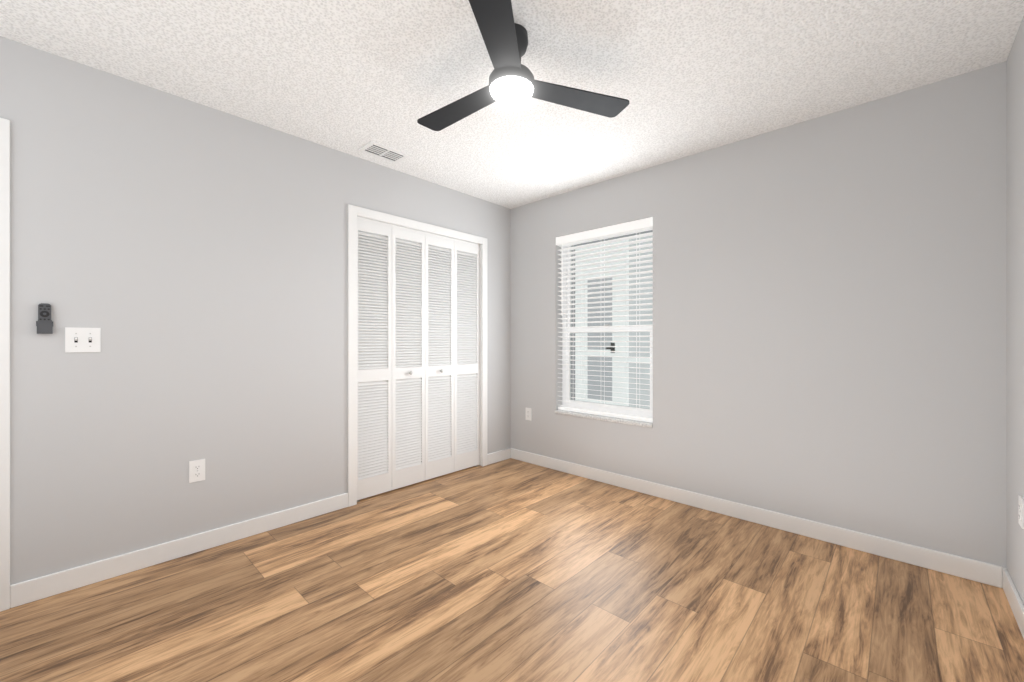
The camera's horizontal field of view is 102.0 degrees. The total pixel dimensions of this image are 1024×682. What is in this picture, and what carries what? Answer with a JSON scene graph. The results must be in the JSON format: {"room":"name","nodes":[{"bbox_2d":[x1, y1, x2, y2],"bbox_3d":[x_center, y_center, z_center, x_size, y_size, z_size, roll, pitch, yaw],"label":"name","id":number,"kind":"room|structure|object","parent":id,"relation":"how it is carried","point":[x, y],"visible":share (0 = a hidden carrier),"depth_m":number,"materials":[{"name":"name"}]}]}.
{"room":"empty bedroom","nodes":[
{"label":"empty bedroom","id":0,"kind":"room"},
{"bbox_2d":[0,36,510,584],"bbox_3d":[-1.439,-0.075,2.648,0.140,2.440,4.460,0,0,43],"label":"wall","id":1,"kind":"structure","parent":0,"point":[188,258],"depth_m":2.18,"materials":[{"name":"grey paint"}]},
{"bbox_2d":[0,118,9,611],"bbox_3d":[-2.501,0.100,1.502,0.155,2.091,0.879,0,0,43],"label":"door frame","id":2,"kind":"structure","parent":1,"relation":"attached to","point":[4,364],"depth_m":1.76,"materials":[{"name":"white wood"}]},
{"bbox_2d":[36,303,52,333],"bbox_3d":[-2.080,-0.100,1.845,0.021,0.135,0.051,0,0,43],"label":"remote","id":3,"kind":"object","parent":1,"relation":"attached to","point":[44,323],"visible":1,"depth_m":1.84,"materials":[{"name":"black plastic"}]},
{"bbox_2d":[65,327,100,351],"bbox_3d":[-1.999,-0.005,1.932,0.020,0.115,0.115,0,0,43],"label":"toggle","id":4,"kind":"object","parent":1,"relation":"attached to","point":[82,339],"visible":1,"depth_m":1.93,"materials":[{"name":"white plastic"}]},
{"bbox_2d":[10,493,347,607],"bbox_3d":[-1.643,1.096,2.319,0.013,0.098,1.489,0,0,43],"label":"baseboard","id":5,"kind":"structure","parent":1,"relation":"attached to","point":[34,589],"depth_m":2.13,"materials":[{"name":"white wood"}]},
{"bbox_2d":[189,459,204,482],"bbox_3d":[-1.709,0.705,2.251,0.008,0.115,0.070,0,0,43],"label":"outlet","id":6,"kind":"object","parent":1,"relation":"attached to","point":[196,470],"visible":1,"depth_m":2.25,"materials":[{"name":"white plastic"}]},
{"bbox_2d":[348,204,486,506],"bbox_3d":[-0.733,0.100,3.392,0.155,2.091,1.320,0,0,43],"label":"trim","id":7,"kind":"structure","parent":1,"relation":"attached to","point":[355,213],"depth_m":2.98,"materials":[{"name":"white wood"}]},
{"bbox_2d":[357,219,479,501],"bbox_3d":[-0.707,0.139,3.368,0.070,2.012,1.202,0,0,43],"label":"doors","id":8,"kind":"structure","parent":1,"relation":"in","point":[418,357],"depth_m":3.30,"materials":[{"name":"white paint"}]},
{"bbox_2d":[487,448,509,464],"bbox_3d":[-0.127,1.096,3.934,0.017,0.098,0.300,0,0,43],"label":"baseboard","id":9,"kind":"structure","parent":1,"relation":"attached to","point":[494,457],"depth_m":3.93,"materials":[{"name":"white wood"}]},
{"bbox_2d":[0,458,1023,681],"bbox_3d":[-0.238,1.205,1.524,3.430,0.120,4.460,0,0,43],"label":"floor","id":10,"kind":"structure","parent":0,"point":[510,570],"depth_m":1.79,"materials":[{"name":"wood"}]},
{"bbox_2d":[0,0,1023,208],"bbox_3d":[-0.530,-1.355,1.797,4.230,0.120,4.460,0,0,43],"label":"ceiling","id":11,"kind":"structure","parent":0,"point":[685,78],"depth_m":1.93,"materials":[{"name":"white paint"}]},
{"bbox_2d":[358,141,409,163],"bbox_3d":[-0.876,-1.292,2.847,0.180,0.007,0.290,0,0,43],"label":"ceiling vent","id":12,"kind":"object","parent":11,"relation":"in","point":[378,150],"visible":1,"depth_m":2.84,"materials":[{"name":"white metal"}]},
{"bbox_2d":[417,0,628,130],"bbox_3d":[-0.064,-1.169,1.835,0.923,0.253,1.018,0,0,43],"label":"ceiling fan","id":13,"kind":"object","parent":11,"relation":"hanging from","point":[511,76],"visible":1,"depth_m":1.74,"materials":[{"name":"black"}]},
{"bbox_2d":[511,61,1006,567],"bbox_3d":[1.210,-0.075,3.072,3.150,2.440,0.220,0,0,43],"label":"wall","id":14,"kind":"structure","parent":0,"point":[829,319],"depth_m":2.38,"materials":[{"name":"grey paint"}]},
{"bbox_2d":[526,408,530,420],"bbox_3d":[0.154,0.688,3.904,0.070,0.115,0.008,0,0,43],"label":"outlet","id":15,"kind":"object","parent":14,"relation":"attached to","point":[528,413],"visible":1,"depth_m":3.90,"materials":[{"name":"white plastic"}]},
{"bbox_2d":[555,410,652,427],"bbox_3d":[0.753,0.631,3.425,0.898,0.032,0.139,0,0,43],"label":"window sill","id":16,"kind":"structure","parent":14,"relation":"attached to","point":[611,419],"depth_m":3.33,"materials":[{"name":"wood"}]},
{"bbox_2d":[562,227,652,417],"bbox_3d":[0.804,-0.155,3.479,0.900,1.540,0.070,0,0,43],"label":"window","id":17,"kind":"structure","parent":14,"relation":"in","point":[620,410],"depth_m":3.55,"materials":[{"name":"white plastic"}]},
{"bbox_2d":[556,217,652,422],"bbox_3d":[0.743,-0.156,3.413,0.896,1.534,0.072,0,0,43],"label":"window blind","id":18,"kind":"object","parent":17,"relation":"attached to","point":[619,229],"visible":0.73,"depth_m":3.38,"materials":[{"name":"white plastic"}]},
{"bbox_2d":[510,448,993,585],"bbox_3d":[1.122,1.096,2.999,3.120,0.098,0.017,0,0,43],"label":"baseboard","id":19,"kind":"structure","parent":14,"relation":"attached to","point":[978,571],"depth_m":2.47,"materials":[{"name":"white wood"}]},
{"bbox_2d":[1007,16,1023,604],"bbox_3d":[0.963,-0.075,0.400,0.140,2.440,4.460,0,0,43],"label":"wall","id":20,"kind":"structure","parent":0,"point":[1015,297],"depth_m":1.77,"materials":[{"name":"grey paint"}]},
{"bbox_2d":[994,565,1023,637],"bbox_3d":[0.878,1.096,0.425,0.017,0.098,4.108,0,0,43],"label":"baseboard","id":21,"kind":"structure","parent":20,"relation":"attached to","point":[1002,579],"depth_m":1.78,"materials":[{"name":"white wood"}]},
{"bbox_2d":[1018,495,1023,528],"bbox_3d":[2.053,0.689,1.673,0.008,0.115,0.070,0,0,43],"label":"outlet","id":22,"kind":"object","parent":20,"relation":"attached to","point":[1021,511],"visible":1,"depth_m":1.66,"materials":[{"name":"white plastic"}]},
{"label":"outside","id":23,"kind":"structure","parent":0,"visible":0},
{"bbox_2d":[571,230,652,408],"bbox_3d":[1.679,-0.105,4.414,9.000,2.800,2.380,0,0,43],"label":"window glass","id":24,"kind":"object","parent":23,"point":[600,382],"depth_m":5.74,"materials":[{"name":"clear glass"}]}
]}

